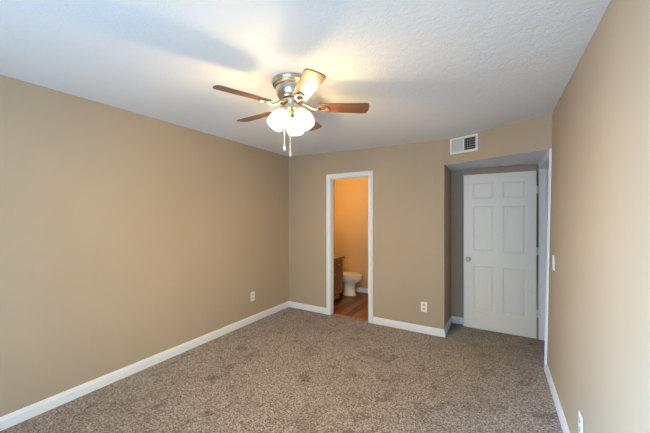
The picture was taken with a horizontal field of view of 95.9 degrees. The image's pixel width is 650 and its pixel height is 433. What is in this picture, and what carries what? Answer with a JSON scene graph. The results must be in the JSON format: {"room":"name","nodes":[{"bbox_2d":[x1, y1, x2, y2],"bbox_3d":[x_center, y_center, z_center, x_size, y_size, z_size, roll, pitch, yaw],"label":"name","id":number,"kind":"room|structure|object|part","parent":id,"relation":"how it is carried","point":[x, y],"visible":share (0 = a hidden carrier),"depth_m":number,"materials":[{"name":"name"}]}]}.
{"room":"empty bedroom","nodes":[
{"label":"empty bedroom","id":0,"kind":"room"},
{"bbox_2d":[0,74,288,416],"bbox_3d":[-1.505,0.170,3.401,0.115,2.620,6.455,0,0,31],"label":"wall","id":1,"kind":"structure","parent":0,"point":[127,238],"depth_m":2.64,"materials":[{"name":"beige paint"}]},
{"bbox_2d":[0,301,288,430],"bbox_3d":[-1.812,1.435,2.754,0.014,0.091,4.798,0,0,31],"label":"baseboard","id":2,"kind":"structure","parent":1,"relation":"attached to","point":[11,419],"depth_m":2.64,"materials":[{"name":"white paint"}]},
{"bbox_2d":[251,291,254,300],"bbox_3d":[-1.012,1.120,4.112,0.010,0.125,0.078,0,0,31],"label":"wall outlet","id":3,"kind":"object","parent":1,"relation":"attached to","point":[252,293],"visible":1,"depth_m":4.11,"materials":[{"name":"white plastic"}]},
{"bbox_2d":[0,291,562,432],"bbox_3d":[0.526,1.530,2.201,4.834,0.100,6.455,0,0,31],"label":"floor","id":4,"kind":"structure","parent":0,"point":[289,369],"depth_m":2.55,"materials":[{"name":"brown carpet"}]},
{"bbox_2d":[334,259,342,299],"bbox_3d":[-0.083,1.123,5.137,0.564,0.722,0.790,0,0,31],"label":"vanity cabinet","id":5,"kind":"object","parent":4,"relation":"on","point":[338,265],"visible":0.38,"depth_m":5.19,"materials":[{"name":"brown wood"}]},
{"bbox_3d":[0.226,0.847,5.178,0.020,0.125,0.345,0,0,31],"label":"drawer","id":6,"kind":"part","parent":5,"relation":"part of","materials":[{"name":"brown wood"}]},
{"bbox_3d":[0.226,1.149,5.178,0.020,0.420,0.345,0,0,31],"label":"cabinet door","id":7,"kind":"part","parent":5,"relation":"part of","materials":[{"name":"brown wood"}]},
{"bbox_2d":[334,255,344,260],"bbox_3d":[-0.080,0.693,5.142,0.564,0.138,0.802,0,0,31],"label":"countertop","id":8,"kind":"structure","parent":5,"relation":"on","point":[336,257],"depth_m":5.18,"materials":[{"name":"beige stone"}]},
{"bbox_2d":[342,272,362,295],"bbox_3d":[0.354,1.141,5.651,0.780,0.686,0.444,0,0,31],"label":"toilet","id":9,"kind":"object","parent":4,"relation":"on","point":[350,279],"visible":0.57,"depth_m":5.49,"materials":[{"name":"beige ceramic"}]},
{"bbox_3d":[0.489,1.091,5.571,0.457,0.022,0.362,0,0,31],"label":"lid","id":10,"kind":"part","parent":9,"relation":"part of","materials":[{"name":"beige"}]},
{"bbox_2d":[0,0,610,156],"bbox_3d":[-0.365,-1.058,1.881,3.624,0.224,4.998,0,0,31],"label":"ceiling","id":11,"kind":"structure","parent":0,"point":[425,70],"depth_m":1.79,"materials":[{"name":"white paint"}]},
{"bbox_2d":[213,68,368,155],"bbox_3d":[-0.200,-0.706,2.155,1.052,0.556,1.086,0,0,0],"label":"ceiling fan","id":12,"kind":"object","parent":11,"relation":"hanging from","point":[293,89],"visible":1,"depth_m":2.07,"materials":[{"name":"brown wood"}]},
{"bbox_3d":[-0.533,-0.800,1.920,0.379,0.006,0.132,0,12,-38],"label":"blade","id":13,"kind":"part","parent":12,"relation":"part of","materials":[{"name":"brown wood"}]},
{"bbox_3d":[-0.549,-0.800,2.360,0.379,0.006,0.132,0,12,34],"label":"blade","id":14,"kind":"part","parent":12,"relation":"part of","materials":[{"name":"brown wood"}]},
{"bbox_3d":[-0.327,-0.706,2.109,0.126,0.136,0.126,37,-15,-21],"label":"lamp shade","id":15,"kind":"part","parent":12,"relation":"part of","materials":[{"name":"white glass"}]},
{"bbox_3d":[-0.230,-0.706,2.248,0.126,0.136,0.126,0,34,5],"label":"lamp shade","id":16,"kind":"part","parent":12,"relation":"part of","materials":[{"name":"white glass"}]},
{"bbox_3d":[-0.158,-0.706,2.094,0.126,0.136,0.126,-39,-21,28],"label":"lamp shade","id":17,"kind":"part","parent":12,"relation":"part of","materials":[{"name":"white glass"}]},
{"bbox_3d":[-0.110,-0.800,1.798,0.132,0.006,0.379,13,-4,-20],"label":"blade","id":18,"kind":"part","parent":12,"relation":"part of","materials":[{"name":"brown wood"}]},
{"bbox_3d":[-0.135,-0.800,2.510,0.132,0.006,0.379,-12,-3,16],"label":"blade","id":19,"kind":"part","parent":12,"relation":"part of","materials":[{"name":"brown wood"}]},
{"bbox_3d":[0.136,-0.800,2.163,0.379,0.006,0.132,0,-12,-2],"label":"blade","id":20,"kind":"part","parent":12,"relation":"part of","materials":[{"name":"brown wood"}]},
{"bbox_2d":[334,177,367,287],"bbox_3d":[1.098,0.172,5.562,2.168,2.624,0.085,0,0,31],"label":"wall","id":21,"kind":"structure","parent":0,"point":[350,195],"depth_m":5.84,"materials":[{"name":"beige paint"}]},
{"bbox_2d":[354,287,367,292],"bbox_3d":[1.073,1.435,5.520,2.168,0.091,0.014,0,0,31],"label":"baseboard","id":22,"kind":"structure","parent":21,"relation":"attached to","point":[357,289],"depth_m":5.73,"materials":[{"name":"white paint"}]},
{"bbox_2d":[289,140,450,328],"bbox_3d":[0.582,0.170,4.465,2.396,2.620,0.584,0,0,31],"label":"wall","id":23,"kind":"structure","parent":0,"point":[412,182],"depth_m":3.94,"materials":[{"name":"beige paint"}]},
{"bbox_2d":[289,301,325,313],"bbox_3d":[-0.290,1.435,4.633,0.724,0.091,0.014,0,0,31],"label":"baseboard","id":24,"kind":"structure","parent":23,"relation":"attached to","point":[307,307],"depth_m":4.62,"materials":[{"name":"white paint"}]},
{"bbox_2d":[326,171,372,322],"bbox_3d":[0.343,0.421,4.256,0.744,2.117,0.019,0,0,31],"label":"trim","id":25,"kind":"structure","parent":23,"relation":"attached to","point":[369,174],"depth_m":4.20,"materials":[{"name":"white paint"}]},
{"bbox_2d":[333,313,367,320],"bbox_3d":[0.378,1.478,4.315,0.600,0.008,0.045,0,0,31],"label":"trim","id":26,"kind":"structure","parent":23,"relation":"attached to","point":[333,313],"depth_m":4.32,"materials":[{"name":"brown wood"}]},
{"bbox_2d":[373,316,463,336],"bbox_3d":[1.624,1.435,3.841,1.881,0.091,0.598,0,0,31],"label":"baseboard","id":27,"kind":"structure","parent":23,"relation":"attached to","point":[381,321],"depth_m":3.84,"materials":[{"name":"white paint"}]},
{"bbox_2d":[421,302,426,311],"bbox_3d":[1.255,1.148,3.722,0.078,0.125,0.010,0,0,31],"label":"wall outlet","id":28,"kind":"object","parent":23,"relation":"attached to","point":[423,304],"visible":1,"depth_m":3.72,"materials":[{"name":"white plastic"}]},
{"bbox_2d":[451,164,538,317],"bbox_3d":[2.210,0.170,3.909,1.204,2.620,0.115,0,0,31],"label":"wall","id":29,"kind":"structure","parent":0,"point":[457,176],"depth_m":4.05,"materials":[{"name":"beige paint"}]},
{"bbox_2d":[444,149,548,170],"bbox_3d":[1.989,-0.666,3.419,1.093,0.051,0.954,0,0,31],"label":"ceiling","id":30,"kind":"structure","parent":0,"point":[528,158],"depth_m":3.42,"materials":[{"name":"white paint"}]},
{"bbox_2d":[444,113,551,163],"bbox_3d":[1.843,-0.891,3.220,0.090,0.498,1.076,0,0,-40],"label":"wall","id":31,"kind":"structure","parent":0,"point":[535,133],"depth_m":3.05,"materials":[{"name":"beige paint"}]},
{"bbox_2d":[450,133,477,154],"bbox_3d":[1.643,-0.840,3.443,0.085,0.190,0.323,0,0,-40],"label":"air vent","id":32,"kind":"object","parent":31,"relation":"in","point":[463,145],"visible":0.98,"depth_m":3.44,"materials":[{"name":"white metal"}]},
{"bbox_2d":[536,0,649,432],"bbox_3d":[1.255,0.170,1.214,0.134,2.620,5.497,0,0,31],"label":"wall","id":33,"kind":"structure","parent":0,"point":[598,341],"depth_m":1.35,"materials":[{"name":"beige paint"}]},
{"bbox_2d":[464,171,538,338],"bbox_3d":[2.207,0.460,3.720,0.820,2.028,0.103,0,0,31],"label":"door","id":34,"kind":"structure","parent":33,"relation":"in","point":[500,250],"depth_m":3.73,"materials":[{"name":"white paint"}]},
{"bbox_2d":[538,149,551,371],"bbox_3d":[2.406,0.446,3.160,0.142,2.068,0.836,0,0,31],"label":"trim","id":35,"kind":"structure","parent":33,"relation":"attached to","point":[544,168],"depth_m":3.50,"materials":[{"name":"white paint"}]},
{"bbox_2d":[552,254,554,270],"bbox_3d":[1.983,0.400,2.551,0.012,0.132,0.082,0,0,31],"label":"light switch","id":36,"kind":"object","parent":33,"relation":"attached to","point":[553,256],"visible":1,"depth_m":2.52,"materials":[{"name":"white plastic"}]},
{"bbox_2d":[545,363,569,432],"bbox_3d":[0.985,1.435,0.883,0.034,0.091,4.423,0,0,31],"label":"baseboard","id":37,"kind":"structure","parent":33,"relation":"attached to","point":[563,422],"depth_m":2.24,"materials":[{"name":"white paint"}]},
{"bbox_2d":[578,411,582,432],"bbox_3d":[1.437,1.175,1.653,0.010,0.125,0.078,0,0,31],"label":"wall outlet","id":38,"kind":"object","parent":33,"relation":"attached to","point":[580,419],"visible":1,"depth_m":1.64,"materials":[{"name":"white plastic"}]}
]}

